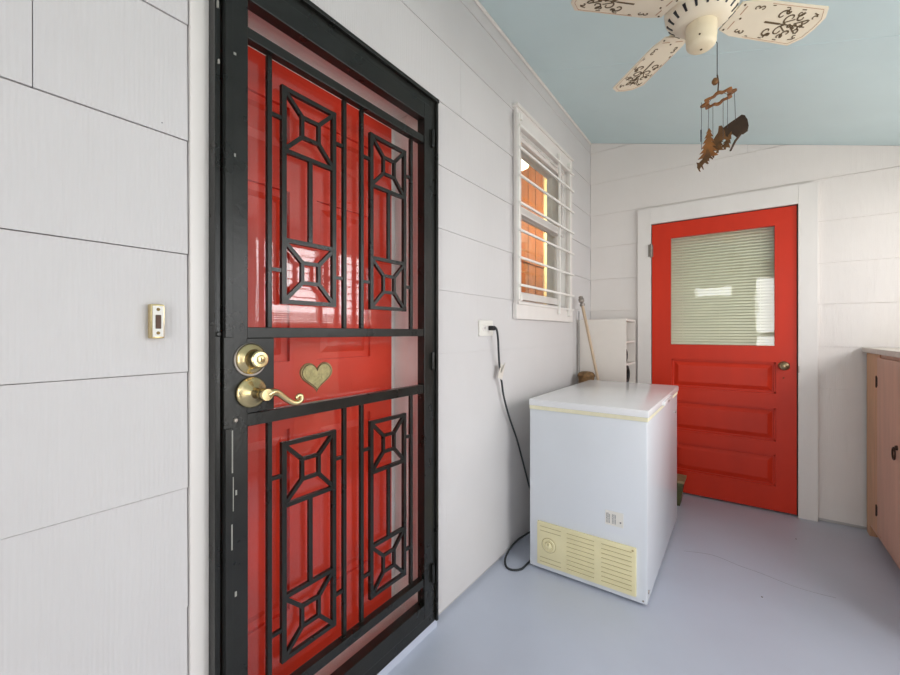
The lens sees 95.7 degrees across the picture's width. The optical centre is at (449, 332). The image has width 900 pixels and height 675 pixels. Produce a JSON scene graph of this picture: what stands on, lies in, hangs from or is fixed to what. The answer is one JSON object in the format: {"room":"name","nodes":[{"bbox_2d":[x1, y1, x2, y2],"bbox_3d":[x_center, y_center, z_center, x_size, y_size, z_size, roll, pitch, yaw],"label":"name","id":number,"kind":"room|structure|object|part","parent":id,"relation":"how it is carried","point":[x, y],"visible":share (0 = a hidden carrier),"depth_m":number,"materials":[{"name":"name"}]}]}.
{"room":"enclosed porch","nodes":[
{"label":"enclosed porch","id":0,"kind":"room"},
{"bbox_2d":[0,0,590,674],"bbox_3d":[-0.352,-0.194,1.371,0.140,2.748,5.220,0,0,36],"label":"wall","id":1,"kind":"structure","parent":0,"point":[94,187],"depth_m":0.85,"materials":[{"name":"white paint"}]},
{"bbox_2d":[148,304,163,338],"bbox_3d":[-0.621,-0.024,0.860,0.022,0.073,0.026,0,0,36],"label":"doorbell","id":2,"kind":"object","parent":1,"relation":"attached to","point":[155,311],"visible":1,"depth_m":0.85,"materials":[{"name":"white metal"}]},
{"bbox_3d":[-0.613,-0.024,0.856,0.002,0.065,0.020,0,0,36],"label":"plate","id":3,"kind":"part","parent":2,"relation":"part of","materials":[{"name":"white plastic"}]},
{"bbox_2d":[189,0,208,674],"bbox_3d":[-0.577,0.110,0.936,0.010,2.140,0.040,0,0,36],"label":"trim","id":4,"kind":"structure","parent":1,"relation":"attached to","point":[198,9],"depth_m":0.93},
{"bbox_2d":[248,46,390,674],"bbox_3d":[-0.490,0.133,1.327,0.042,1.910,0.812,0,0,36],"label":"door","id":5,"kind":"structure","parent":1,"relation":"in","point":[359,365],"depth_m":1.34,"materials":[{"name":"red wood"}]},
{"bbox_3d":[-0.590,-0.626,1.189,0.037,0.152,0.241,0,0,36],"label":"panel","id":6,"kind":"part","parent":5,"relation":"part of","materials":[{"name":"red wood"}]},
{"bbox_3d":[-0.590,-0.175,1.189,0.037,0.530,0.241,0,0,36],"label":"panel","id":7,"kind":"part","parent":5,"relation":"part of","materials":[{"name":"red wood"}]},
{"bbox_3d":[-0.590,0.584,1.189,0.037,0.568,0.241,0,0,36],"label":"panel","id":8,"kind":"part","parent":5,"relation":"part of","materials":[{"name":"red wood"}]},
{"bbox_2d":[299,362,331,391],"bbox_3d":[-0.442,0.148,1.352,0.007,0.098,0.128,0,0,36],"label":"plaque","id":9,"kind":"object","parent":5,"relation":"attached to","point":[312,375],"visible":1,"depth_m":1.34,"materials":[{"name":"gold metal"}]},
{"bbox_3d":[-0.391,-0.626,1.466,0.037,0.152,0.241,0,0,36],"label":"panel","id":10,"kind":"part","parent":5,"relation":"part of","materials":[{"name":"red wood"}]},
{"bbox_3d":[-0.391,-0.175,1.466,0.037,0.530,0.241,0,0,36],"label":"panel","id":11,"kind":"part","parent":5,"relation":"part of","materials":[{"name":"red wood"}]},
{"bbox_3d":[-0.391,0.584,1.466,0.037,0.568,0.241,0,0,36],"label":"panel","id":12,"kind":"part","parent":5,"relation":"part of","materials":[{"name":"red wood"}]},
{"bbox_2d":[209,0,438,674],"bbox_3d":[-0.277,0.107,1.260,0.120,2.059,0.850,0,0,36],"label":"door","id":13,"kind":"structure","parent":1,"relation":"in","point":[242,391],"depth_m":1.15,"materials":[{"name":"metal"}]},
{"bbox_3d":[-0.485,0.105,1.024,0.033,0.182,0.071,0,0,36],"label":"lock plate","id":14,"kind":"part","parent":13,"relation":"part of","materials":[{"name":"metal"}]},
{"bbox_3d":[-0.405,0.159,1.000,0.025,0.052,0.105,0,0,36],"label":"lever","id":15,"kind":"part","parent":13,"relation":"part of","materials":[{"name":"gold metal"}]},
{"bbox_3d":[-0.308,0.213,1.271,0.026,0.031,0.678,0,0,36],"label":"cross rail","id":16,"kind":"part","parent":13,"relation":"part of","materials":[{"name":"metal"}]},
{"bbox_3d":[-0.308,0.001,1.271,0.026,0.027,0.678,0,0,36],"label":"cross rail","id":17,"kind":"part","parent":13,"relation":"part of","materials":[{"name":"metal"}]},
{"bbox_3d":[-0.308,-0.732,1.271,0.026,0.027,0.678,0,0,36],"label":"cross rail","id":18,"kind":"part","parent":13,"relation":"part of","materials":[{"name":"metal"}]},
{"bbox_3d":[-0.308,0.948,1.271,0.026,0.030,0.678,0,0,36],"label":"cross rail","id":19,"kind":"part","parent":13,"relation":"part of","materials":[{"name":"metal"}]},
{"bbox_2d":[248,10,417,609],"bbox_3d":[-0.437,0.120,1.315,0.188,2.120,0.970,0,0,36],"label":"door frame","id":20,"kind":"structure","parent":1,"relation":"attached to","point":[404,349],"depth_m":1.63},
{"bbox_2d":[314,606,406,674],"bbox_3d":[-0.434,1.136,1.313,0.195,0.088,0.970,0,0,36],"label":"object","id":21,"kind":"structure","parent":1,"relation":"attached to","point":[372,633],"depth_m":1.45,"materials":[{"name":"metal"}]},
{"bbox_2d":[377,620,436,674],"bbox_3d":[-0.408,1.161,1.276,0.162,0.038,1.000,0,0,36],"label":"trim","id":22,"kind":"structure","parent":1,"relation":"attached to","point":[432,626],"depth_m":1.49,"materials":[{"name":"paint"}]},
{"bbox_2d":[478,320,492,335],"bbox_3d":[0.175,-0.021,1.980,0.012,0.076,0.128,0,0,36],"label":"wall outlet","id":23,"kind":"object","parent":1,"relation":"attached to","point":[483,325],"visible":0.9,"depth_m":1.96,"materials":[{"name":"white plastic"}]},
{"bbox_2d":[488,326,529,570],"bbox_3d":[0.399,0.574,2.173,0.126,1.213,0.555,0,0,36],"label":"power cord","id":24,"kind":"object","parent":23,"relation":"hanging from","point":[501,366],"visible":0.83,"depth_m":2.08,"materials":[{"name":"black plastic"}]},
{"bbox_2d":[512,102,573,321],"bbox_3d":[0.563,-0.661,2.621,0.174,1.173,0.913,0,0,36],"label":"window","id":25,"kind":"structure","parent":1,"relation":"in","point":[521,310],"depth_m":2.62,"materials":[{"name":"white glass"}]},
{"bbox_3d":[0.552,-0.454,2.614,0.028,0.517,0.756,0,0,36],"label":"sash frame","id":26,"kind":"part","parent":25,"relation":"part of","materials":[{"name":"white wood"}]},
{"bbox_3d":[0.578,-0.905,2.596,0.028,0.450,0.756,0,0,36],"label":"sash frame","id":27,"kind":"part","parent":25,"relation":"part of","materials":[{"name":"white wood"}]},
{"bbox_2d":[516,113,573,315],"bbox_3d":[0.612,-0.650,2.532,0.038,1.072,0.860,0,0,36],"label":"bars","id":28,"kind":"object","parent":25,"relation":"attached to","point":[519,116],"visible":1,"depth_m":2.47,"materials":[{"name":"white metal"}]},
{"bbox_3d":[0.562,-0.175,2.620,0.174,0.040,0.895,0,0,36],"label":"sill","id":29,"kind":"part","parent":25,"relation":"part of","materials":[{"name":"white wood"}]},
{"bbox_2d":[521,165,544,303],"bbox_3d":[0.620,-0.580,4.242,0.100,3.120,1.620,0,0,36],"label":"wall","id":30,"kind":"structure","parent":0,"point":[531,248],"depth_m":4.62,"materials":[{"name":"brown wood"}]},
{"bbox_3d":[0.649,-0.795,4.221,0.030,0.050,1.620,0,0,36],"label":"rail","id":31,"kind":"part","parent":30,"relation":"part of","materials":[{"name":"brown wood"}]},
{"bbox_2d":[543,176,546,296],"bbox_3d":[1.231,-0.580,5.096,0.100,3.120,0.480,0,0,36],"label":"door frame","id":32,"kind":"structure","parent":30,"relation":"attached to","point":[544,178],"depth_m":4.89,"materials":[{"name":"yellow wood"}]},
{"bbox_2d":[387,492,899,674],"bbox_3d":[0.584,1.240,0.627,2.490,0.121,5.340,0,0,36],"label":"floor","id":33,"kind":"structure","parent":0,"point":[738,589],"depth_m":1.72,"materials":[{"name":"paint"}]},
{"bbox_2d":[577,371,594,382],"bbox_3d":[0.991,0.731,2.962,0.123,0.899,0.123,0,0,36],"label":"wicker basket","id":34,"kind":"object","parent":33,"relation":"on","point":[583,376],"visible":0.15,"depth_m":2.92,"materials":[{"name":"brown wicker"}]},
{"bbox_2d":[578,296,598,379],"bbox_3d":[1.076,0.451,2.901,0.321,1.438,0.040,0,0,36],"label":"stick","id":35,"kind":"object","parent":33,"relation":"on","point":[581,299],"visible":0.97,"depth_m":2.94,"materials":[{"name":"brown wood"}]},
{"bbox_2d":[529,380,678,604],"bbox_3d":[0.915,0.756,2.289,0.562,0.848,1.022,0,0,36],"label":"chest freezer","id":36,"kind":"object","parent":33,"relation":"on","point":[603,454],"visible":1,"depth_m":1.91,"materials":[{"name":"metal"}]},
{"bbox_3d":[0.621,1.038,1.892,0.456,0.211,0.012,0,0,36],"label":"vent panel","id":37,"kind":"part","parent":36,"relation":"part of","materials":[{"name":"beige plastic"}]},
{"bbox_3d":[0.914,0.348,2.297,0.551,0.033,1.010,0,0,36],"label":"lid","id":38,"kind":"part","parent":36,"relation":"part of","materials":[{"name":"metal"}]},
{"bbox_2d":[606,513,620,523],"bbox_3d":[0.731,0.833,1.818,0.063,0.045,0.001,0,0,36],"label":"print","id":39,"kind":"object","parent":36,"relation":"attached to","point":[611,518],"depth_m":1.82},
{"bbox_3d":[1.148,0.357,2.148,0.016,0.022,0.270,0,0,36],"label":"lid handle","id":40,"kind":"part","parent":36,"relation":"part of","materials":[{"name":"plastic"}]},
{"bbox_2d":[578,319,634,382],"bbox_3d":[1.200,0.541,3.114,0.344,1.277,0.318,0,0,36],"label":"shelf unit","id":41,"kind":"object","parent":33,"relation":"on","point":[610,338],"depth_m":2.98,"materials":[{"name":"white wood"}]},
{"bbox_3d":[1.282,0.310,3.011,0.069,0.145,0.146,0,0,36],"label":"rubber hose coil","id":42,"kind":"part","parent":41,"relation":"part of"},
{"bbox_2d":[677,474,686,505],"bbox_3d":[1.549,1.090,2.833,0.160,0.180,0.160,0,0,36],"label":"planter","id":43,"kind":"object","parent":33,"relation":"on","point":[681,478],"visible":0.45,"depth_m":2.76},
{"bbox_2d":[862,347,899,568],"bbox_3d":[2.346,0.634,1.722,0.656,1.092,1.292,0,0,36],"label":"base cabinet","id":44,"kind":"object","parent":33,"relation":"on","point":[883,364],"visible":1,"depth_m":2.07,"materials":[{"name":"brown wood"}]},
{"bbox_2d":[862,347,899,357],"bbox_3d":[2.349,0.102,1.720,0.648,0.028,1.292,0,0,36],"label":"countertop","id":45,"kind":"structure","parent":44,"relation":"on","point":[893,352],"depth_m":2.11,"materials":[{"name":"white stone"}]},
{"bbox_3d":[2.181,0.605,2.014,0.016,0.940,0.415,0,0,36],"label":"cabinet door","id":46,"kind":"part","parent":44,"relation":"part of","materials":[{"name":"brown wood"}]},
{"bbox_3d":[2.085,0.564,1.908,0.016,0.071,0.047,0,0,36],"label":"drop pull","id":47,"kind":"part","parent":44,"relation":"part of","materials":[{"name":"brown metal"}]},
{"bbox_2d":[479,0,899,145],"bbox_3d":[0.590,-1.287,0.635,2.490,0.752,5.360,0,0,36],"label":"ceiling","id":48,"kind":"structure","parent":0,"point":[838,84],"depth_m":2.09,"materials":[{"name":"blue paint"}]},
{"bbox_2d":[474,0,591,144],"bbox_3d":[-0.322,-1.559,1.288,0.007,0.018,5.120,0,0,36],"label":"trim","id":49,"kind":"structure","parent":48,"relation":"attached to","point":[478,3],"depth_m":2.34,"materials":[{"name":"white wood"}]},
{"bbox_2d":[571,0,828,91],"bbox_3d":[0.845,-1.109,1.369,0.699,0.478,0.699,0,0,36],"label":"ceiling fan","id":50,"kind":"object","parent":48,"relation":"hanging from","point":[695,24],"visible":1,"depth_m":1.38,"materials":[{"name":"white plastic"}]},
{"bbox_3d":[0.566,-1.077,1.325,0.340,0.034,0.146,0,0,-9],"label":"blade","id":51,"kind":"part","parent":50,"relation":"part of","materials":[{"name":"beige wood"}]},
{"bbox_3d":[0.801,-1.077,1.648,0.146,0.034,0.340,0,0,-9],"label":"blade","id":52,"kind":"part","parent":50,"relation":"part of","materials":[{"name":"beige wood"}]},
{"bbox_3d":[0.902,-0.933,1.381,0.018,0.125,0.003,0,0,-28],"label":"pull chain","id":53,"kind":"part","parent":50,"relation":"part of","materials":[{"name":"grey metal"}]},
{"bbox_2d":[697,75,748,171],"bbox_3d":[0.917,-0.713,1.373,0.101,0.327,0.124,0,0,-30],"label":"wind chime","id":54,"kind":"object","parent":50,"relation":"hanging from","point":[739,126],"visible":1,"depth_m":1.38,"materials":[{"name":"brown metal"}]},
{"bbox_3d":[1.123,-1.077,1.413,0.340,0.034,0.146,0,0,-9],"label":"blade","id":55,"kind":"part","parent":50,"relation":"part of","materials":[{"name":"beige wood"}]},
{"bbox_2d":[591,143,899,529],"bbox_3d":[2.121,-0.194,2.774,2.250,2.748,0.140,0,0,36],"label":"wall","id":56,"kind":"structure","parent":0,"point":[859,185],"depth_m":2.53,"materials":[{"name":"white paint"}]},
{"bbox_2d":[648,205,796,514],"bbox_3d":[1.864,0.176,2.852,0.865,1.983,0.104,0,0,36],"label":"door","id":57,"kind":"structure","parent":56,"relation":"in","point":[737,404],"depth_m":2.79,"materials":[{"name":"red wood"}]},
{"bbox_2d":[671,228,773,344],"bbox_3d":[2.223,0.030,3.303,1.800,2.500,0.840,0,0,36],"label":"window","id":58,"kind":"structure","parent":57,"relation":"in","point":[768,228],"depth_m":3.58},
{"bbox_2d":[671,227,773,345],"bbox_3d":[1.923,-0.315,2.901,0.640,0.870,0.027,0,0,36],"label":"window blind","id":59,"kind":"object","parent":57,"relation":"attached to","point":[745,323],"visible":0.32,"depth_m":2.88,"materials":[{"name":"beige plastic"}]},
{"bbox_3d":[2.103,-0.305,2.757,0.001,0.830,0.002,0,0,27],"label":"ladder cord","id":60,"kind":"part","parent":59,"relation":"part of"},
{"bbox_3d":[1.903,0.298,2.862,0.605,0.207,0.035,0,0,36],"label":"panel","id":61,"kind":"part","parent":57,"relation":"part of","materials":[{"name":"red wood"}]},
{"bbox_3d":[1.903,0.906,2.862,0.605,0.208,0.035,0,0,36],"label":"panel","id":62,"kind":"part","parent":57,"relation":"part of","materials":[{"name":"red wood"}]},
{"bbox_3d":[1.903,0.607,2.862,0.605,0.217,0.035,0,0,36],"label":"panel","id":63,"kind":"part","parent":57,"relation":"part of","materials":[{"name":"red wood"}]},
{"bbox_3d":[2.150,0.215,2.620,0.057,0.057,0.060,0,0,36],"label":"knob","id":64,"kind":"part","parent":57,"relation":"part of","materials":[{"name":"brown metal"}]},
{"bbox_2d":[638,181,817,521],"bbox_3d":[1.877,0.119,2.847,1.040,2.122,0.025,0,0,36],"label":"door frame","id":65,"kind":"structure","parent":56,"relation":"in","point":[805,195],"depth_m":2.58,"materials":[{"name":"white wood"}]},
{"bbox_3d":[-0.264,-2.180,4.248,3.055,0.080,4.200,0,0,36],"label":"ceiling","id":66,"kind":"structure","parent":0,"visible":0},
{"bbox_2d":[521,159,528,170],"bbox_3d":[0.596,-1.756,3.435,0.156,0.768,0.156,0,0,36],"label":"ceiling lamp","id":67,"kind":"object","parent":66,"relation":"hanging from","point":[524,165],"visible":0.16,"depth_m":3.39,"materials":[{"name":"beige"}]}
]}

